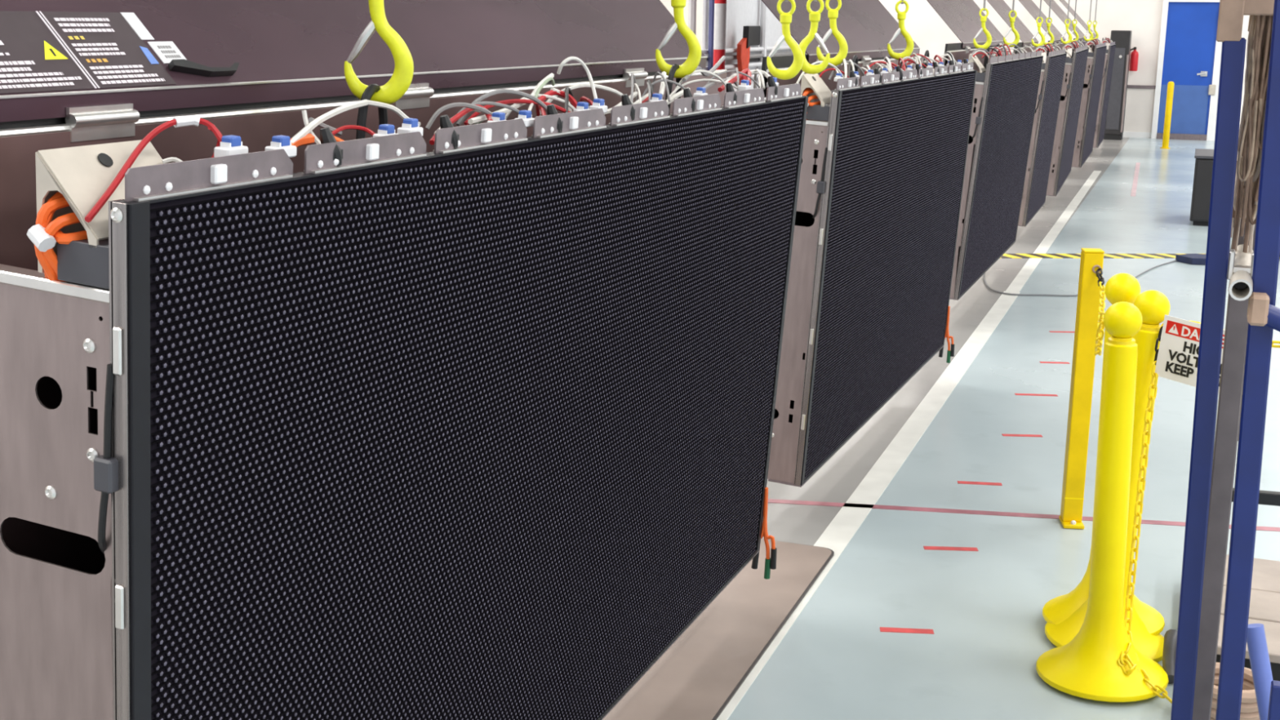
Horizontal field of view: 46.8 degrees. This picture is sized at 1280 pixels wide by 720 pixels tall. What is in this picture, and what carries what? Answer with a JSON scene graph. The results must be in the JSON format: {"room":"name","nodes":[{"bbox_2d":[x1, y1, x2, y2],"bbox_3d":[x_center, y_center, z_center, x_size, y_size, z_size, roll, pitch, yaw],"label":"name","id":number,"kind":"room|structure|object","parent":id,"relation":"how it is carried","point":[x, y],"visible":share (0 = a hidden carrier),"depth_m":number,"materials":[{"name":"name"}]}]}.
{"room":"factory floor","nodes":[
{"label":"factory floor","id":0,"kind":"room"},
{"bbox_2d":[662,0,1249,132],"bbox_3d":[7.461,-6.623,23.104,15.000,6.200,0.230,5,14,20],"label":"wall","id":1,"kind":"structure","parent":0,"point":[927,29],"depth_m":23.44,"materials":[{"name":"white paint"}]},
{"bbox_2d":[1128,46,1138,71],"bbox_3d":[7.739,-4.725,23.233,0.161,0.370,0.182,5,14,20],"label":"fire extinguisher","id":2,"kind":"object","parent":1,"relation":"attached to","point":[1134,56],"visible":0.84,"depth_m":23.16,"materials":[{"name":"red paint"}]},
{"bbox_2d":[1122,131,1151,137],"bbox_3d":[4.246,-3.928,24.845,8.280,0.090,0.008,5,14,20],"label":"baseboard","id":3,"kind":"structure","parent":1,"relation":"attached to","point":[1126,134],"depth_m":23.51,"materials":[{"name":"white paint"}]},
{"bbox_2d":[1151,0,1222,141],"bbox_3d":[8.534,-4.532,22.994,0.940,2.200,0.136,5,14,20],"label":"door","id":4,"kind":"structure","parent":1,"relation":"in","point":[1189,53],"depth_m":23.00,"materials":[{"name":"blue paint"}]},
{"bbox_2d":[716,137,1279,719],"bbox_3d":[2.279,-0.548,10.499,15.000,0.103,29.000,5,14,20],"label":"floor","id":5,"kind":"structure","parent":0,"point":[939,517],"depth_m":5.53,"materials":[{"name":"grey paint"}]},
{"bbox_2d":[602,538,834,719],"bbox_3d":[-0.198,0.929,3.727,0.692,0.008,3.080,5,14,20],"label":"floor mat","id":6,"kind":"object","parent":5,"relation":"on","point":[698,676],"visible":0.47,"depth_m":4.25,"materials":[{"name":"beige rubber"}]},
{"bbox_2d":[713,0,726,70],"bbox_3d":[0.350,-0.800,6.784,0.240,2.020,0.236,5,14,20],"label":"marker pole","id":7,"kind":"object","parent":5,"relation":"on","point":[720,6],"visible":0.1,"depth_m":6.61,"materials":[{"name":"white plastic"}]},
{"bbox_2d":[688,0,806,99],"bbox_3d":[0.630,-1.050,8.038,0.104,1.950,2.290,5,14,20],"label":"rack","id":8,"kind":"object","parent":5,"relation":"on","point":[766,27],"visible":0.16,"depth_m":7.65,"materials":[{"name":"white metal"}]},
{"bbox_2d":[737,26,752,84],"bbox_3d":[0.531,-1.456,7.546,0.032,0.480,0.170,5,14,20],"label":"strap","id":9,"kind":"object","parent":8,"relation":"hanging from","point":[744,45],"visible":0.4,"depth_m":7.51,"materials":[{"name":"red paint"}]},
{"bbox_2d":[982,259,1177,296],"bbox_3d":[3.036,-0.651,10.725,1.162,0.015,2.303,10,16,35],"label":"cable","id":10,"kind":"object","parent":5,"relation":"on","point":[991,289],"visible":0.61,"depth_m":9.77,"materials":[{"name":"grey rubber"}]},
{"bbox_2d":[1058,248,1104,528],"bbox_3d":[1.554,0.106,5.200,0.072,0.990,0.108,2,13,6],"label":"square post","id":11,"kind":"object","parent":5,"relation":"on","point":[1070,517],"visible":1,"depth_m":5.19,"materials":[{"name":"yellow metal"}]},
{"bbox_2d":[1094,267,1106,355],"bbox_3d":[1.454,-0.148,4.671,0.036,0.171,0.902,4,14,16],"label":"chain","id":12,"kind":"object","parent":11,"relation":"hanging from","point":[1100,326],"visible":0.95,"depth_m":4.74,"materials":[{"name":"yellow plastic"}]},
{"bbox_2d":[1035,302,1168,702],"bbox_3d":[1.258,0.356,3.944,0.348,1.036,0.348,4,13,20],"label":"stanchion","id":13,"kind":"object","parent":5,"relation":"on","point":[1086,667],"visible":0.98,"depth_m":3.93,"materials":[{"name":"yellow plastic"}]},
{"bbox_2d":[1117,642,1137,675],"bbox_3d":[1.309,0.799,3.962,0.047,0.063,0.083,9,15,31],"label":"chain","id":14,"kind":"object","parent":13,"relation":"on","point":[1120,661],"visible":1,"depth_m":3.95,"materials":[{"name":"yellow plastic"}]},
{"bbox_2d":[1042,273,1164,635],"bbox_3d":[1.366,0.262,4.275,0.348,1.036,0.348,4,13,20],"label":"stanchion","id":15,"kind":"object","parent":5,"relation":"on","point":[1121,287],"visible":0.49,"depth_m":4.32,"materials":[{"name":"yellow plastic"}]},
{"bbox_2d":[1044,289,1170,662],"bbox_3d":[1.360,0.314,4.185,0.346,1.043,0.346,10,16,36],"label":"stanchion","id":16,"kind":"object","parent":5,"relation":"on","point":[1153,305],"visible":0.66,"depth_m":4.12,"materials":[{"name":"yellow plastic"}]},
{"bbox_2d":[1124,325,1172,703],"bbox_3d":[1.372,0.405,3.958,0.092,0.939,0.398,1,13,3],"label":"chain","id":17,"kind":"object","parent":16,"relation":"hanging from","point":[1147,433],"visible":0.94,"depth_m":4.04,"materials":[{"name":"yellow plastic"}]},
{"bbox_2d":[1160,320,1279,347],"bbox_3d":[1.789,-0.085,3.705,1.016,0.170,0.116,12,17,39],"label":"chain","id":18,"kind":"object","parent":16,"relation":"attached to","point":[1162,325],"visible":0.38,"depth_m":3.79,"materials":[{"name":"yellow plastic"}]},
{"bbox_2d":[1154,315,1225,393],"bbox_3d":[1.482,-0.011,3.929,0.004,0.189,0.239,-11,17,-41],"label":"sign","id":19,"kind":"object","parent":18,"relation":"hanging from","point":[1177,359],"visible":0.41,"depth_m":3.97,"materials":[{"name":"white plastic"}]},
{"bbox_2d":[1103,30,1132,140],"bbox_3d":[7.422,-4.274,23.017,0.289,1.660,0.485,5,14,20],"label":"tall cabinet","id":20,"kind":"object","parent":5,"relation":"on","point":[1114,126],"visible":0.88,"depth_m":22.83,"materials":[{"name":"grey metal"}]},
{"bbox_2d":[1160,81,1174,148],"bbox_3d":[7.651,-3.549,21.441,0.140,0.960,0.138,5,14,20],"label":"bollard","id":21,"kind":"object","parent":5,"relation":"on","point":[1170,92],"visible":1,"depth_m":21.41,"materials":[{"name":"yellow metal"}]},
{"bbox_2d":[1162,629,1177,684],"bbox_3d":[1.464,0.810,4.080,0.044,0.118,0.162,5,14,20],"label":"pouch","id":22,"kind":"object","parent":5,"relation":"on","point":[1171,635],"visible":0.66,"depth_m":4.06,"materials":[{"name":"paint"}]},
{"bbox_2d":[1175,253,1205,264],"bbox_3d":[4.279,-0.758,11.180,0.440,0.046,0.260,5,14,20],"label":"tool pouch","id":23,"kind":"object","parent":5,"relation":"on","point":[1193,259],"visible":0.47,"depth_m":11.15,"materials":[{"name":"blue fabric"}]},
{"bbox_2d":[1189,148,1234,226],"bbox_3d":[5.722,-1.528,13.322,1.420,0.625,0.835,5,14,20],"label":"base cabinet","id":24,"kind":"object","parent":5,"relation":"on","point":[1202,187],"visible":0.33,"depth_m":13.17,"materials":[{"name":"metal"}]},
{"bbox_2d":[1170,0,1279,719],"bbox_3d":[1.586,0.164,2.820,1.053,1.951,0.396,5,14,17],"label":"frame","id":25,"kind":"object","parent":5,"relation":"on","point":[1252,316],"visible":0.9,"depth_m":2.92,"materials":[{"name":"blue paint"}]},
{"bbox_2d":[1227,15,1272,291],"bbox_3d":[1.219,-0.430,2.915,0.084,0.599,0.163,5,14,20],"label":"bundle","id":26,"kind":"object","parent":25,"relation":"hanging from","point":[1260,27],"visible":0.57,"depth_m":2.86,"materials":[{"name":"beige"}]},
{"bbox_2d":[1210,662,1259,719],"bbox_3d":[1.508,0.865,3.776,0.221,0.144,0.227,5,14,20],"label":"coil","id":27,"kind":"object","parent":5,"relation":"on","point":[1249,708],"visible":0.27,"depth_m":3.68,"materials":[{"name":"beige fabric"}]},
{"bbox_2d":[1216,554,1279,680],"bbox_3d":[2.187,0.799,4.162,1.205,0.125,0.770,5,14,20],"label":"platform","id":28,"kind":"object","parent":5,"relation":"on","point":[1264,601],"visible":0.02,"depth_m":4.25,"materials":[{"name":"beige wood"}]},
{"bbox_3d":[2.295,-6.714,9.210,15.200,0.100,29.200,5,14,20],"label":"ceiling","id":29,"kind":"structure","parent":0,"visible":0},
{"bbox_3d":[3.096,-5.310,10.751,0.100,3.310,24.000,5,14,20],"label":"trim","id":30,"kind":"structure","parent":29,"relation":"attached to","visible":0},
{"bbox_2d":[344,0,413,104],"bbox_3d":[-0.394,-1.056,2.136,0.108,1.359,0.035,1,13,2],"label":"hook","id":31,"kind":"object","parent":30,"relation":"hanging from","point":[401,79],"visible":0.92,"depth_m":2.26,"materials":[{"name":"yellow paint"}]},
{"bbox_2d":[655,0,701,78],"bbox_3d":[0.098,-1.325,3.331,0.108,1.359,0.035,1,13,2],"label":"hook","id":32,"kind":"object","parent":30,"relation":"hanging from","point":[691,63],"visible":0.95,"depth_m":3.46,"materials":[{"name":"yellow paint"}]},
{"bbox_2d":[0,0,808,719],"bbox_3d":[-0.508,-0.216,3.047,0.958,2.303,2.853,6,14,21],"label":"display panel","id":33,"kind":"object","parent":32,"relation":"hanging from","point":[452,398],"visible":1,"depth_m":2.25,"materials":[{"name":"black plastic"}]},
{"bbox_2d":[766,0,803,79],"bbox_3d":[0.435,-1.491,4.223,0.108,1.359,0.035,3,13,8],"label":"hook","id":34,"kind":"object","parent":30,"relation":"hanging from","point":[785,19],"visible":1,"depth_m":4.34,"materials":[{"name":"yellow paint"}]},
{"bbox_2d":[799,0,830,74],"bbox_3d":[0.553,-1.568,4.537,0.108,1.359,0.035,2,13,4],"label":"hook","id":35,"kind":"object","parent":30,"relation":"hanging from","point":[814,16],"visible":0.94,"depth_m":4.66,"materials":[{"name":"yellow paint"}]},
{"bbox_2d":[816,0,848,66],"bbox_3d":[0.670,-1.676,4.960,0.108,1.359,0.035,1,13,2],"label":"hook","id":36,"kind":"object","parent":30,"relation":"hanging from","point":[833,14],"visible":0.91,"depth_m":5.08,"materials":[{"name":"yellow paint"}]},
{"bbox_2d":[760,0,977,487],"bbox_3d":[0.654,-0.882,6.104,0.972,2.288,2.590,6,14,22],"label":"display panel","id":37,"kind":"object","parent":36,"relation":"hanging from","point":[886,138],"visible":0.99,"depth_m":5.55,"materials":[{"name":"black plastic"}]},
{"bbox_2d":[887,0,914,60],"bbox_3d":[1.073,-1.890,5.911,0.108,1.359,0.035,1,13,2],"label":"hook","id":38,"kind":"object","parent":30,"relation":"hanging from","point":[901,16],"visible":0.96,"depth_m":6.03,"materials":[{"name":"yellow paint"}]},
{"bbox_2d":[973,0,991,49],"bbox_3d":[2.012,-2.478,8.521,0.108,1.359,0.035,1,13,2],"label":"hook","id":39,"kind":"object","parent":30,"relation":"hanging from","point":[983,19],"visible":0.94,"depth_m":8.64,"materials":[{"name":"yellow paint"}]},
{"bbox_2d":[926,0,1043,300],"bbox_3d":[1.963,-1.719,9.598,0.955,2.225,2.556,6,14,21],"label":"display panel","id":40,"kind":"object","parent":39,"relation":"hanging from","point":[1006,86],"visible":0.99,"depth_m":9.16,"materials":[{"name":"black plastic"}]},
{"bbox_2d":[1003,0,1019,47],"bbox_3d":[2.468,-2.737,9.667,0.108,1.359,0.035,1,13,2],"label":"hook","id":41,"kind":"object","parent":30,"relation":"hanging from","point":[1015,42],"visible":0.94,"depth_m":9.79,"materials":[{"name":"yellow paint"}]},
{"bbox_2d":[1031,0,1044,47],"bbox_3d":[3.214,-3.181,11.773,0.108,1.359,0.035,1,13,2],"label":"hook","id":42,"kind":"object","parent":30,"relation":"hanging from","point":[1038,24],"visible":0.98,"depth_m":11.89,"materials":[{"name":"yellow paint"}]},
{"bbox_2d":[986,0,1066,226],"bbox_3d":[3.055,-2.365,12.613,0.962,2.218,1.734,5,14,19],"label":"display panel","id":43,"kind":"object","parent":42,"relation":"hanging from","point":[1042,137],"visible":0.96,"depth_m":12.25,"materials":[{"name":"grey metal"}]},
{"bbox_2d":[1043,0,1053,45],"bbox_3d":[3.507,-3.358,12.557,0.108,1.359,0.035,1,13,2],"label":"hook","id":44,"kind":"object","parent":30,"relation":"hanging from","point":[1048,24],"visible":0.77,"depth_m":12.67,"materials":[{"name":"yellow paint"}]},
{"bbox_2d":[1061,0,1072,44],"bbox_3d":[4.108,-3.698,14.089,0.108,1.359,0.035,1,13,2],"label":"hook","id":45,"kind":"object","parent":30,"relation":"hanging from","point":[1067,25],"visible":0.98,"depth_m":14.21,"materials":[{"name":"yellow paint"}]},
{"bbox_2d":[1018,0,1088,196],"bbox_3d":[4.024,-2.938,15.182,0.966,2.214,2.608,5,14,18],"label":"display panel","id":46,"kind":"object","parent":45,"relation":"hanging from","point":[1068,111],"visible":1,"depth_m":14.43,"materials":[{"name":"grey metal"}]},
{"bbox_2d":[1068,0,1079,42],"bbox_3d":[4.524,-3.967,15.276,0.108,1.359,0.035,1,13,2],"label":"hook","id":47,"kind":"object","parent":30,"relation":"hanging from","point":[1074,20],"visible":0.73,"depth_m":15.38,"materials":[{"name":"yellow paint"}]},
{"bbox_2d":[1084,0,1093,41],"bbox_3d":[5.185,-4.339,16.943,0.108,1.359,0.035,1,13,2],"label":"hook","id":48,"kind":"object","parent":30,"relation":"hanging from","point":[1091,38],"visible":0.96,"depth_m":17.06,"materials":[{"name":"yellow paint"}]},
{"bbox_2d":[1044,0,1106,168],"bbox_3d":[5.082,-3.558,17.962,0.975,2.205,2.343,5,14,19],"label":"display panel","id":49,"kind":"object","parent":48,"relation":"hanging from","point":[1083,147],"visible":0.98,"depth_m":17.23,"materials":[{"name":"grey metal"}]},
{"bbox_2d":[1089,0,1098,39],"bbox_3d":[5.574,-4.579,18.004,0.108,1.359,0.035,1,13,2],"label":"hook","id":50,"kind":"object","parent":30,"relation":"hanging from","point":[1095,20],"visible":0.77,"depth_m":18.11,"materials":[{"name":"yellow paint"}]},
{"bbox_2d":[1059,0,1115,147],"bbox_3d":[6.048,-4.131,20.575,0.984,2.196,1.654,5,14,19],"label":"display panel","id":51,"kind":"object","parent":50,"relation":"hanging from","point":[1109,55],"visible":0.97,"depth_m":20.03,"materials":[{"name":"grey metal"}]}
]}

